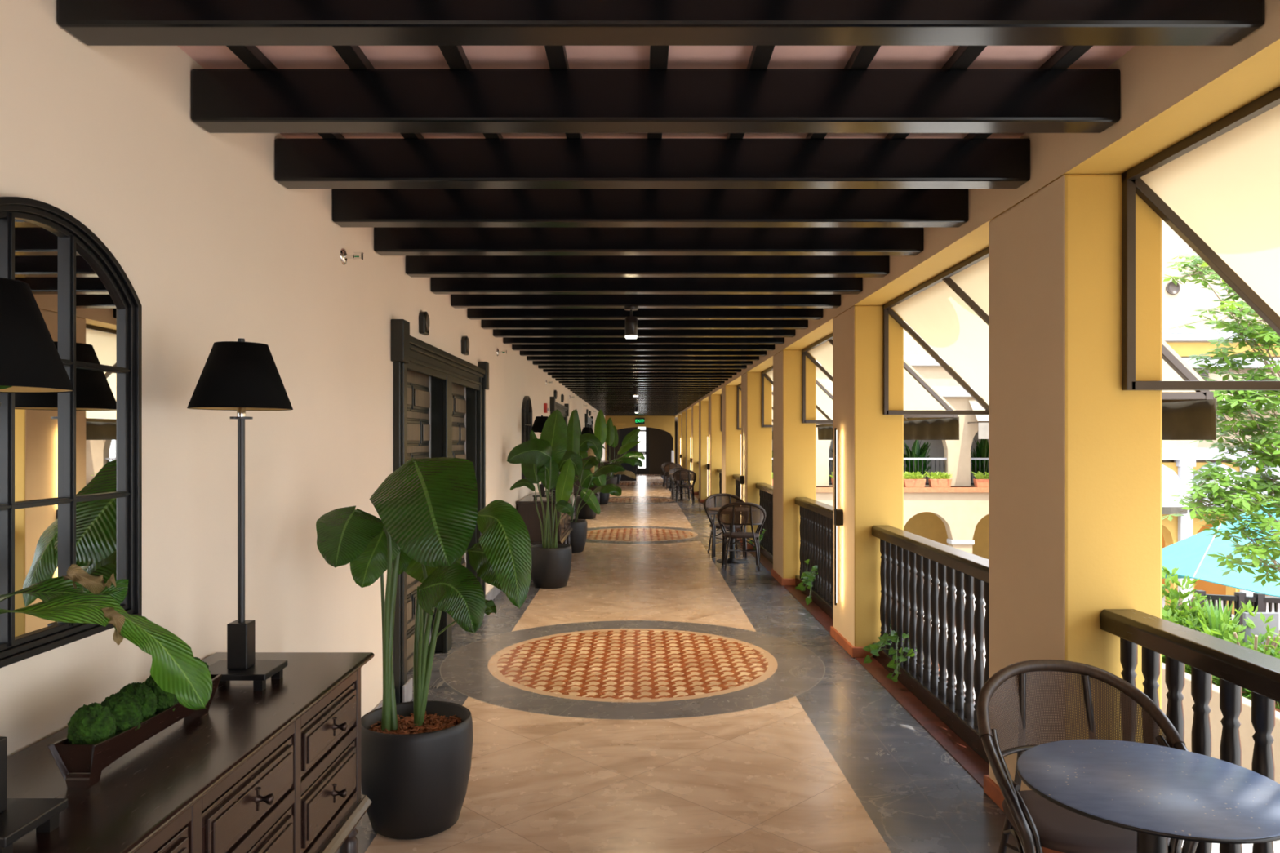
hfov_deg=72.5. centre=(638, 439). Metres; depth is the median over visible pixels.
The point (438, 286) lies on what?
ceiling beam
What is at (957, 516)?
building
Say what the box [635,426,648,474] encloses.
door
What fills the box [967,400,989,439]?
awning
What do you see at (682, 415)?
pillar
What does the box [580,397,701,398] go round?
ceiling beam
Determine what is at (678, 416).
pillar
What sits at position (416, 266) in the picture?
ceiling beam
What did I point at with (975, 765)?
trim
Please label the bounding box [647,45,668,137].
joist
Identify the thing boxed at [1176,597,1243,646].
shrub
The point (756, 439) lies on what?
pillar
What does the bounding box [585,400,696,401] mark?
ceiling beam
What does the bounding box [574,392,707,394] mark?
ceiling beam
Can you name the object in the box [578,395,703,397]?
ceiling beam
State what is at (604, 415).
ceiling beam
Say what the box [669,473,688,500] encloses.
cafe table
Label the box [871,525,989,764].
railing
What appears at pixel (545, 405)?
fire alarm
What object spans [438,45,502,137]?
joist
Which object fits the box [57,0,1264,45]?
ceiling beam
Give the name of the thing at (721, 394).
awning
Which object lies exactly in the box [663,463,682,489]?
rattan armchair
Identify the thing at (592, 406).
ceiling beam
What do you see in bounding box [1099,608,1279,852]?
railing
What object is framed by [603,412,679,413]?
ceiling beam
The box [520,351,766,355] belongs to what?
ceiling beam
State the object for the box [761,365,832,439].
awning
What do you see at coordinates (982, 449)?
plant
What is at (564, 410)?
door
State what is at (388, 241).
ceiling beam
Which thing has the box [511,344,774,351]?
ceiling beam
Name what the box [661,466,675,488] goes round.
cafe table
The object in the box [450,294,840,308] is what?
ceiling beam
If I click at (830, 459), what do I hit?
railing
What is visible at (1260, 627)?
gate
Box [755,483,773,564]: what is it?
railing
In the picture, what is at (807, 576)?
trailing plant
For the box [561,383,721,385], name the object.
ceiling beam
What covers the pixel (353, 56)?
joist
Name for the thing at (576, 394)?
ceiling beam
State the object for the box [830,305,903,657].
pillar
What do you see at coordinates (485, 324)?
ceiling beam
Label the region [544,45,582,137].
joist
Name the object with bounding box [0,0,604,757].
wall
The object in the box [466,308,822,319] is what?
ceiling beam
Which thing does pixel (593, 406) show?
ceiling beam
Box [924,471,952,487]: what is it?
flower box
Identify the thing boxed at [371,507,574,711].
baseboard
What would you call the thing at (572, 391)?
ceiling beam
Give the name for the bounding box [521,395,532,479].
arched mirror
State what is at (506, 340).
ceiling beam
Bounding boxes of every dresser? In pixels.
[7,652,374,852]
[515,492,573,545]
[573,475,599,511]
[597,460,612,476]
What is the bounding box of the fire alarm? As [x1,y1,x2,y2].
[543,403,548,413]
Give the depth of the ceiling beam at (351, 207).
4.49 m
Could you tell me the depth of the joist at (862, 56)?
3.01 m
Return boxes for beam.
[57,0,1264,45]
[191,68,1119,133]
[275,137,1030,188]
[332,188,968,226]
[373,226,923,255]
[405,255,889,277]
[430,277,862,294]
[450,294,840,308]
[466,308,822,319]
[480,320,808,328]
[493,328,795,337]
[502,337,784,344]
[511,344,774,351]
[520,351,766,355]
[526,355,759,360]
[532,360,752,364]
[537,364,746,368]
[542,368,741,372]
[547,372,737,375]
[551,375,732,378]
[555,378,728,381]
[558,381,724,383]
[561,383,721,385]
[564,385,718,387]
[567,387,715,389]
[569,389,712,391]
[572,391,710,392]
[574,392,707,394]
[576,394,705,395]
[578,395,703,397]
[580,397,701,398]
[582,398,699,399]
[583,400,697,400]
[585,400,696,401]
[586,401,694,403]
[587,403,693,404]
[589,404,691,404]
[590,404,690,405]
[591,405,688,406]
[592,406,688,407]
[593,407,686,408]
[595,408,684,409]
[595,408,685,408]
[597,409,683,410]
[598,410,681,411]
[602,411,680,412]
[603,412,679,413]
[603,413,676,414]
[603,413,678,413]
[604,414,675,415]
[675,0,1279,417]
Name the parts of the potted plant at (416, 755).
stem, stem, stem, stem, stem, pot, stem, stem, stem, stem, stem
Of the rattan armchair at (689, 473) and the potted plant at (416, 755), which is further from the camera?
the rattan armchair at (689, 473)
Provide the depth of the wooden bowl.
2.01 m
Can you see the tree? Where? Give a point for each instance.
(1260, 482)
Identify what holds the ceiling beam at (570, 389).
attached to the wall at (212, 248)
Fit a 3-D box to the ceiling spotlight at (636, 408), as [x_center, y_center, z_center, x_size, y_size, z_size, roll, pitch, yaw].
[-0.063,-0.992,27.954,0.120,0.262,0.120,0,0,0]
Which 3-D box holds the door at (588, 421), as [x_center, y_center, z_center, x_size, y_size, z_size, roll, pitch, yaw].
[-1.667,0.475,27.225,0.345,2.490,3.170,0,0,0]
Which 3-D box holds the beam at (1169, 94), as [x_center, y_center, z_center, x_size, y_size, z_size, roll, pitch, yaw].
[1.897,-1.622,15.400,0.394,1.116,51.200,0,0,0]
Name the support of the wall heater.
attached to the wall at (666, 423)
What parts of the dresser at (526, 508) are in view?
waist moulding, drawer, drawer, leg, drawer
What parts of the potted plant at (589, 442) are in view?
pot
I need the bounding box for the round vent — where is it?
[1165,280,1180,294]
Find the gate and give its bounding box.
[1243,612,1279,648]
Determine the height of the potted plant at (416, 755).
1.643 m
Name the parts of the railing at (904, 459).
handrail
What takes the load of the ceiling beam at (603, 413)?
attached to the wall at (212, 248)
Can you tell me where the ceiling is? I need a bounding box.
[177,45,1134,137]
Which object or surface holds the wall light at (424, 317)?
attached to the wall at (212, 248)
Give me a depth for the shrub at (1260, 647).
12.35 m
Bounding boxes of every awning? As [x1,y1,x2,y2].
[720,394,773,439]
[737,383,773,430]
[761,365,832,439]
[802,333,959,439]
[882,246,1216,439]
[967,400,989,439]
[1121,86,1279,390]
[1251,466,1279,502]
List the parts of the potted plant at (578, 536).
stem, stem, pot, stem, stem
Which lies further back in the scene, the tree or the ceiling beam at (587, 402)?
the ceiling beam at (587, 402)
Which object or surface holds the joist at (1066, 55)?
attached to the ceiling
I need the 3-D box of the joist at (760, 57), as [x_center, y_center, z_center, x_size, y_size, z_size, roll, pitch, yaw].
[0.423,-1.330,15.400,0.062,0.040,51.200,0,0,0]
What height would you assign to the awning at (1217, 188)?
1.070 m
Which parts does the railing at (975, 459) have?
handrail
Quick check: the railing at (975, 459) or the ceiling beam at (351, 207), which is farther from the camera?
the railing at (975, 459)
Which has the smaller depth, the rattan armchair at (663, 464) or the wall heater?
the rattan armchair at (663, 464)
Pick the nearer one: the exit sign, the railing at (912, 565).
the railing at (912, 565)
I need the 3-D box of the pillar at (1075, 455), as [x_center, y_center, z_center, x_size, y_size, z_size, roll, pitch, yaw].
[1.893,0.328,3.868,0.422,2.784,0.801,0,0,0]
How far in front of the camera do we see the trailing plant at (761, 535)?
13.28 m
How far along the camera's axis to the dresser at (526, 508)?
11.23 m
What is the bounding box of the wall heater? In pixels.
[671,450,674,462]
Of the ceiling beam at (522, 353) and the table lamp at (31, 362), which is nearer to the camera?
the table lamp at (31, 362)
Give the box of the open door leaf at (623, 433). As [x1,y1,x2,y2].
[619,429,635,480]
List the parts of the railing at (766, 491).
handrail, rail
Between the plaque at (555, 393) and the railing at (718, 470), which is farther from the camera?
the railing at (718, 470)
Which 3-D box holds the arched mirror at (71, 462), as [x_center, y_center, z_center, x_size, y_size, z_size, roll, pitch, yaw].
[-1.558,-0.033,2.280,0.045,1.165,0.840,0,0,0]
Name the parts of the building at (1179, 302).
cornice, cornice, cornice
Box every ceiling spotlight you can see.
[624,306,638,338]
[632,382,638,396]
[635,404,638,413]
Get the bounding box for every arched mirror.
[0,196,142,668]
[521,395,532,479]
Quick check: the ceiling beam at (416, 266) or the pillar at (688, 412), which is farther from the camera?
the pillar at (688, 412)
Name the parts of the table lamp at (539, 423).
lamp shade, plate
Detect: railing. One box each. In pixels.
[706,464,708,502]
[716,468,721,501]
[732,474,741,532]
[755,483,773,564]
[794,497,832,619]
[829,457,832,484]
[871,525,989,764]
[903,457,946,484]
[970,457,989,484]
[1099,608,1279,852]
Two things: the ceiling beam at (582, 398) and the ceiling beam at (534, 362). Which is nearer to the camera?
the ceiling beam at (534, 362)
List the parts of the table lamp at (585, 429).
lamp shade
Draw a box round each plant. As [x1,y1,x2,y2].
[315,457,531,839]
[506,408,582,588]
[559,409,626,553]
[573,408,605,519]
[594,409,642,504]
[601,417,644,485]
[601,425,643,484]
[748,528,766,550]
[795,559,817,605]
[862,625,939,682]
[903,440,930,475]
[970,439,989,475]
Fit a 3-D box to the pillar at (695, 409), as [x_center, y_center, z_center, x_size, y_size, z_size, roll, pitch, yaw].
[1.893,0.328,27.716,0.422,2.784,0.801,0,0,0]
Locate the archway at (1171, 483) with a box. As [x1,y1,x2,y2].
[1161,464,1187,514]
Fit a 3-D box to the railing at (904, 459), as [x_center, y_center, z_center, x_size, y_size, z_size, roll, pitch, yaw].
[10.562,1.170,32.500,1.780,1.000,0.080,0,0,0]
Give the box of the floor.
[336,474,1043,852]
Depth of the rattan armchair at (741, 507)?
11.52 m
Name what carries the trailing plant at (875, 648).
on the trim at (975, 765)
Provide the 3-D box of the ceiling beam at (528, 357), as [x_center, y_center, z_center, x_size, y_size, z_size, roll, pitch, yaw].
[0.060,-1.216,12.357,3.280,0.187,0.135,0,0,0]
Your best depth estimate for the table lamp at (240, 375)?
2.77 m
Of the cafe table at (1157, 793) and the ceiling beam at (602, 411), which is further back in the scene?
the ceiling beam at (602, 411)
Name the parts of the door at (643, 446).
glass pane, glass pane, glass pane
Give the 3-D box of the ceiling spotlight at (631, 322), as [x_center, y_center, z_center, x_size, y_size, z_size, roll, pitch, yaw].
[-0.063,-0.992,7.394,0.120,0.262,0.120,0,0,0]
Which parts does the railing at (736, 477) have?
handrail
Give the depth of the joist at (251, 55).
3.02 m
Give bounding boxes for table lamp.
[0,277,74,852]
[186,337,293,691]
[531,415,551,499]
[581,426,591,452]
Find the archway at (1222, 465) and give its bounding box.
[1189,462,1245,514]
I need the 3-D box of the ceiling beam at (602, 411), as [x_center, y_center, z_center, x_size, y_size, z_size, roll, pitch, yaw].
[0.060,-1.216,35.044,3.280,0.187,0.135,0,0,0]
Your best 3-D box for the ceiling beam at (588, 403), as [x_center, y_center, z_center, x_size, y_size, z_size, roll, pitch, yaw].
[0.060,-1.216,27.245,3.280,0.187,0.135,0,0,0]
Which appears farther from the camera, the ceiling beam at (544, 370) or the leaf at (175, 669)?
the ceiling beam at (544, 370)
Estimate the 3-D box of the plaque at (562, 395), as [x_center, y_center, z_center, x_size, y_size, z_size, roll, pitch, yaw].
[-1.551,-0.849,17.820,0.058,0.168,0.149,0,0,0]
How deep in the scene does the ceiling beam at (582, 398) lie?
24.34 m
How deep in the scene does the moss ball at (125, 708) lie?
2.10 m
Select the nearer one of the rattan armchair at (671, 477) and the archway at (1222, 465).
the archway at (1222, 465)
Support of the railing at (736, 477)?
on the trim at (975, 765)
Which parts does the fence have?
post, post, rail, post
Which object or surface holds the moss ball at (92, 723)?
in the wooden bowl
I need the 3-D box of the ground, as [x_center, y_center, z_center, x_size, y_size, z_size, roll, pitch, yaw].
[31.107,4.920,15.000,57.786,0.200,90.000,0,0,0]
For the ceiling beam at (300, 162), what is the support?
attached to the wall at (212, 248)
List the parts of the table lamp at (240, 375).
lamp shade, plate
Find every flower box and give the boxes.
[903,471,928,487]
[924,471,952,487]
[972,471,989,487]
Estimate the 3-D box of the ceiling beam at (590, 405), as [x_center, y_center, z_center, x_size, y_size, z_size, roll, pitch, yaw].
[0.060,-1.216,28.663,3.280,0.187,0.135,0,0,0]
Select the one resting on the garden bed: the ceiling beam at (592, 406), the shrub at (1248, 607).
the shrub at (1248, 607)
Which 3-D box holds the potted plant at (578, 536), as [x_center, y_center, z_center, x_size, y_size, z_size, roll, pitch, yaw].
[-0.880,0.622,13.360,1.364,2.195,1.073,0,0,-35]
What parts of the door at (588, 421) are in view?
frame, cornice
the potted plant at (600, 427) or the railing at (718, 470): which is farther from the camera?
the potted plant at (600, 427)
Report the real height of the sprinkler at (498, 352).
0.090 m
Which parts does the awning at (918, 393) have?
frame, frame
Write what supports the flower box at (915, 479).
on the building at (957, 516)
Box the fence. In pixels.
[1194,590,1279,651]
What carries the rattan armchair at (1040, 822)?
on the floor
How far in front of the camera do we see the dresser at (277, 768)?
2.32 m
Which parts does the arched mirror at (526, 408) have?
glass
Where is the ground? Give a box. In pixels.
[923,578,1279,852]
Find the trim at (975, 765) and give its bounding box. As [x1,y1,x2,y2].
[689,488,989,787]
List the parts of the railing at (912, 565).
handrail, rail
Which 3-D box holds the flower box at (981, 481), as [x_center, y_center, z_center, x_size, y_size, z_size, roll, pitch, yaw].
[12.786,1.441,32.055,1.008,0.598,0.567,0,0,0]
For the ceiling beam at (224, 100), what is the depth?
3.07 m
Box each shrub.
[1161,564,1209,628]
[1161,598,1242,663]
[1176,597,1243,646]
[1185,664,1217,684]
[1188,600,1279,695]
[1212,632,1279,702]
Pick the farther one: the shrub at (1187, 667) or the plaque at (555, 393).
the plaque at (555, 393)
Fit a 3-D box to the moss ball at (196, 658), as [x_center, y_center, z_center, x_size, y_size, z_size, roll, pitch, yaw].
[-1.262,0.676,2.465,0.099,0.125,0.103,0,0,-12]
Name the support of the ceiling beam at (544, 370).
attached to the wall at (212, 248)
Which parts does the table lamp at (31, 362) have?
plate, lamp shade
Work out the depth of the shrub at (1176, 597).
14.52 m
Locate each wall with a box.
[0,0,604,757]
[604,415,675,462]
[1161,630,1279,783]
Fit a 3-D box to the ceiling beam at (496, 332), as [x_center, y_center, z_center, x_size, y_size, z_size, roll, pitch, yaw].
[0.060,-1.216,9.521,3.280,0.187,0.135,0,0,0]
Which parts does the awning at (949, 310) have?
frame, frame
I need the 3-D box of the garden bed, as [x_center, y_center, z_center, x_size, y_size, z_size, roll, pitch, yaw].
[11.101,4.220,9.399,5.799,1.200,12.799,0,0,0]
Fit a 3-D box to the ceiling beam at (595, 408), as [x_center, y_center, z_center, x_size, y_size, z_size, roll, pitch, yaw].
[0.060,-1.216,31.500,3.280,0.187,0.135,0,0,0]
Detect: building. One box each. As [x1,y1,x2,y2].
[772,320,989,559]
[1161,218,1279,614]
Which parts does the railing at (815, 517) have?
handrail, rail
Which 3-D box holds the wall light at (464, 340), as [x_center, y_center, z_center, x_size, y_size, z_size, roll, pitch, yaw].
[-1.551,-0.849,7.840,0.058,0.168,0.149,0,0,0]
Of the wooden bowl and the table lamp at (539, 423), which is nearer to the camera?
the wooden bowl
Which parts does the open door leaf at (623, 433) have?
raised panel, raised panel, raised panel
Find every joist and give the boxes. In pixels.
[226,45,344,137]
[332,45,423,137]
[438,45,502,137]
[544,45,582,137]
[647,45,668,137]
[726,45,774,137]
[805,45,880,137]
[884,45,986,137]
[964,45,1093,137]
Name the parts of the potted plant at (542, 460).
stem, stem, stem, stem, stem, stem, pot, stem, stem, stem, stem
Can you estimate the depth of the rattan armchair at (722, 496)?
13.12 m
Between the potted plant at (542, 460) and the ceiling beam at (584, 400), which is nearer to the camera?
the potted plant at (542, 460)
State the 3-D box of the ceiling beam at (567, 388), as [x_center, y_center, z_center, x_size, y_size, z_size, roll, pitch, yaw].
[0.060,-1.216,19.447,3.280,0.187,0.135,0,0,0]
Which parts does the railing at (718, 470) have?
handrail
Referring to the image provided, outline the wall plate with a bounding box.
[616,422,625,425]
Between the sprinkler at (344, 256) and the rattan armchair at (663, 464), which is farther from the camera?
the rattan armchair at (663, 464)
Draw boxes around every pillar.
[677,415,680,466]
[680,413,685,482]
[685,409,691,488]
[691,405,698,494]
[697,400,708,502]
[708,394,721,513]
[721,385,741,523]
[740,372,772,549]
[771,349,816,586]
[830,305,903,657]
[983,173,1161,852]
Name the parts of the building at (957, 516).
cornice, cornice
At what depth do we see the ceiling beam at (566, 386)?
18.67 m
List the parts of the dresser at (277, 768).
drawer, drawer, knob, drawer, drawer, drawer, knob, knob, waist moulding, leg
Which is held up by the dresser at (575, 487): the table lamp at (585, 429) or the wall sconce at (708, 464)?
the table lamp at (585, 429)
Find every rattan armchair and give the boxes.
[660,462,677,487]
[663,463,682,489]
[668,467,690,499]
[672,469,696,502]
[703,493,748,558]
[716,502,765,571]
[977,659,1198,852]
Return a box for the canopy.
[1161,502,1279,596]
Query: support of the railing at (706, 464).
on the trim at (975, 765)
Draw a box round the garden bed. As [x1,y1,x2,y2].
[1161,657,1279,712]
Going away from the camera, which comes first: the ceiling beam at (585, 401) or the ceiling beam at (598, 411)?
the ceiling beam at (585, 401)
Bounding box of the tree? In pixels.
[1161,251,1279,586]
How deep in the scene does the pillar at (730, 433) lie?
17.11 m
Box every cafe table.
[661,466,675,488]
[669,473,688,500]
[706,506,756,563]
[1016,739,1279,852]
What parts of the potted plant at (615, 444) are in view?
pot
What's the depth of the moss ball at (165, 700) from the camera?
2.26 m
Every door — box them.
[391,319,488,703]
[550,396,568,490]
[584,413,593,453]
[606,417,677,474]
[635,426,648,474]
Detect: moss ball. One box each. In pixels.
[66,702,115,744]
[101,691,142,735]
[119,682,156,721]
[142,675,177,714]
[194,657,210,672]
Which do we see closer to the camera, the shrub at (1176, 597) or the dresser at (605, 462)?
the shrub at (1176, 597)
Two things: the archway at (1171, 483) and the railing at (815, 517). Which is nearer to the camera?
the railing at (815, 517)
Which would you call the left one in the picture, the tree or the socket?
the socket
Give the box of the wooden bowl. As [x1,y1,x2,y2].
[47,674,222,788]
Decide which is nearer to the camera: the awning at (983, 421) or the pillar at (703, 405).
the pillar at (703, 405)
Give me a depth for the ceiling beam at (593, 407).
30.72 m
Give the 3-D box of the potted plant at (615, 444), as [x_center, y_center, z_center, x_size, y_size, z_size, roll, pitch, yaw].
[-0.687,0.574,33.918,1.759,2.292,0.736,0,0,7]
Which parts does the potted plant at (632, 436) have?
pot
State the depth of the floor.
5.31 m
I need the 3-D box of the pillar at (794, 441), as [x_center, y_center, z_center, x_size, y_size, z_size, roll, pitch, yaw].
[1.893,0.328,10.681,0.422,2.784,0.801,0,0,0]
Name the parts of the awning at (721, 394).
frame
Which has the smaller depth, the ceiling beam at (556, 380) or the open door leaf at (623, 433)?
the ceiling beam at (556, 380)
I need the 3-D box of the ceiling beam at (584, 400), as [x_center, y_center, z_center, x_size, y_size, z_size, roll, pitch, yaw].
[0.060,-1.216,25.119,3.280,0.187,0.135,0,0,0]
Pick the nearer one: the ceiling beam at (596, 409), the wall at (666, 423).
the ceiling beam at (596, 409)
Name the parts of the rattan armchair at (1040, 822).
arm, leg, rail, leg, seat, leg, hoop frame, arm, leg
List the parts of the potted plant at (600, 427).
pot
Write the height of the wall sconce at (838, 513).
1.480 m
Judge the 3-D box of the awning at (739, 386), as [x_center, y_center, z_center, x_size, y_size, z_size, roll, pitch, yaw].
[2.375,-0.534,15.792,0.896,1.070,2.642,0,0,0]
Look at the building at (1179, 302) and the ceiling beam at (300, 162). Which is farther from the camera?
the building at (1179, 302)
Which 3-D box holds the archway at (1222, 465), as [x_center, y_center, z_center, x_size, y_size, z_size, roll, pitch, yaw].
[15.836,1.299,23.603,1.628,1.370,0.806,0,0,0]
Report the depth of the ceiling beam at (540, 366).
13.71 m
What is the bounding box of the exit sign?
[635,417,644,424]
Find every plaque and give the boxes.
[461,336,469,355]
[553,390,557,399]
[560,394,564,402]
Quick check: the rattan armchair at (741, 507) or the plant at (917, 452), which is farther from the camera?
the plant at (917, 452)
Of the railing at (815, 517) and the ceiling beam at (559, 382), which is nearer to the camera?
the railing at (815, 517)
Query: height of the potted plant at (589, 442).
2.405 m
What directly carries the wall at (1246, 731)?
on the ground
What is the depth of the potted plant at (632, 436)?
29.65 m
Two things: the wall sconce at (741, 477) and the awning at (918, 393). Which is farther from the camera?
the wall sconce at (741, 477)
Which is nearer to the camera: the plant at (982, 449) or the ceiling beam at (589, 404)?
the ceiling beam at (589, 404)
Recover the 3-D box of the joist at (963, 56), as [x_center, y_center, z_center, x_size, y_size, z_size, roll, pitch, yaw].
[1.129,-1.330,15.400,0.062,0.040,51.200,0,0,0]
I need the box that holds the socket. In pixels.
[236,407,245,417]
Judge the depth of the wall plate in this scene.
40.98 m
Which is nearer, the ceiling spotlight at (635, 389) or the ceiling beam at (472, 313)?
the ceiling beam at (472, 313)
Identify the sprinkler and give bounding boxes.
[340,248,363,265]
[496,348,506,355]
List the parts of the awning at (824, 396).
frame, frame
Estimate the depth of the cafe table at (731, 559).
12.32 m
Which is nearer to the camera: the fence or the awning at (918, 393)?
the awning at (918, 393)
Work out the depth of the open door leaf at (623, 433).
36.07 m
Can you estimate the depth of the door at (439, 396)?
6.78 m
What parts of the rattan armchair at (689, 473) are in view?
leg, seat, leg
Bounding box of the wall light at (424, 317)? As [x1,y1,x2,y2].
[418,311,429,335]
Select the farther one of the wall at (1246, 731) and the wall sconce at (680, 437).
the wall sconce at (680, 437)
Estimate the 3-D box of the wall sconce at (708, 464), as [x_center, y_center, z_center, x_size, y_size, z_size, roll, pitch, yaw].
[1.669,0.640,20.920,0.062,1.480,0.070,0,0,0]
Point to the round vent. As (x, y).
(1171, 288)
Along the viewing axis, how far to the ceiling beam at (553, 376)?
15.83 m
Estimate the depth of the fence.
14.68 m
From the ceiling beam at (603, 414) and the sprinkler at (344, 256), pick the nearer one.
the sprinkler at (344, 256)
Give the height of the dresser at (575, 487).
0.932 m
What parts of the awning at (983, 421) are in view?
frame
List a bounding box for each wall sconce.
[680,437,681,465]
[706,435,709,497]
[739,433,744,524]
[834,427,843,605]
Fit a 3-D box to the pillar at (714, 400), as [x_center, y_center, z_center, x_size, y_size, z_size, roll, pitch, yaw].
[1.893,0.328,20.902,0.422,2.784,0.801,0,0,0]
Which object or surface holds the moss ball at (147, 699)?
in the wooden bowl
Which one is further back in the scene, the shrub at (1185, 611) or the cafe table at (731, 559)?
the shrub at (1185, 611)
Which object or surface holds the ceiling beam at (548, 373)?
attached to the wall at (212, 248)
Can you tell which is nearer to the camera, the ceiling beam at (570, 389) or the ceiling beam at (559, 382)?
the ceiling beam at (559, 382)
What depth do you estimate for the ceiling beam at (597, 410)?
33.56 m
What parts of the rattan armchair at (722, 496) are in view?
leg, leg, seat, leg, leg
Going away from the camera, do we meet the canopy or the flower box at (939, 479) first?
the canopy
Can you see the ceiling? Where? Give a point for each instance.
(207, 56)
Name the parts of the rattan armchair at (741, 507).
leg, leg, seat, rail, hoop frame, leg, leg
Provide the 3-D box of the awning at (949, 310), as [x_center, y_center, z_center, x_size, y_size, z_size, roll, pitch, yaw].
[2.375,-0.534,5.571,0.896,1.070,2.642,0,0,0]
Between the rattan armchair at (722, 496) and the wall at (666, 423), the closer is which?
the rattan armchair at (722, 496)

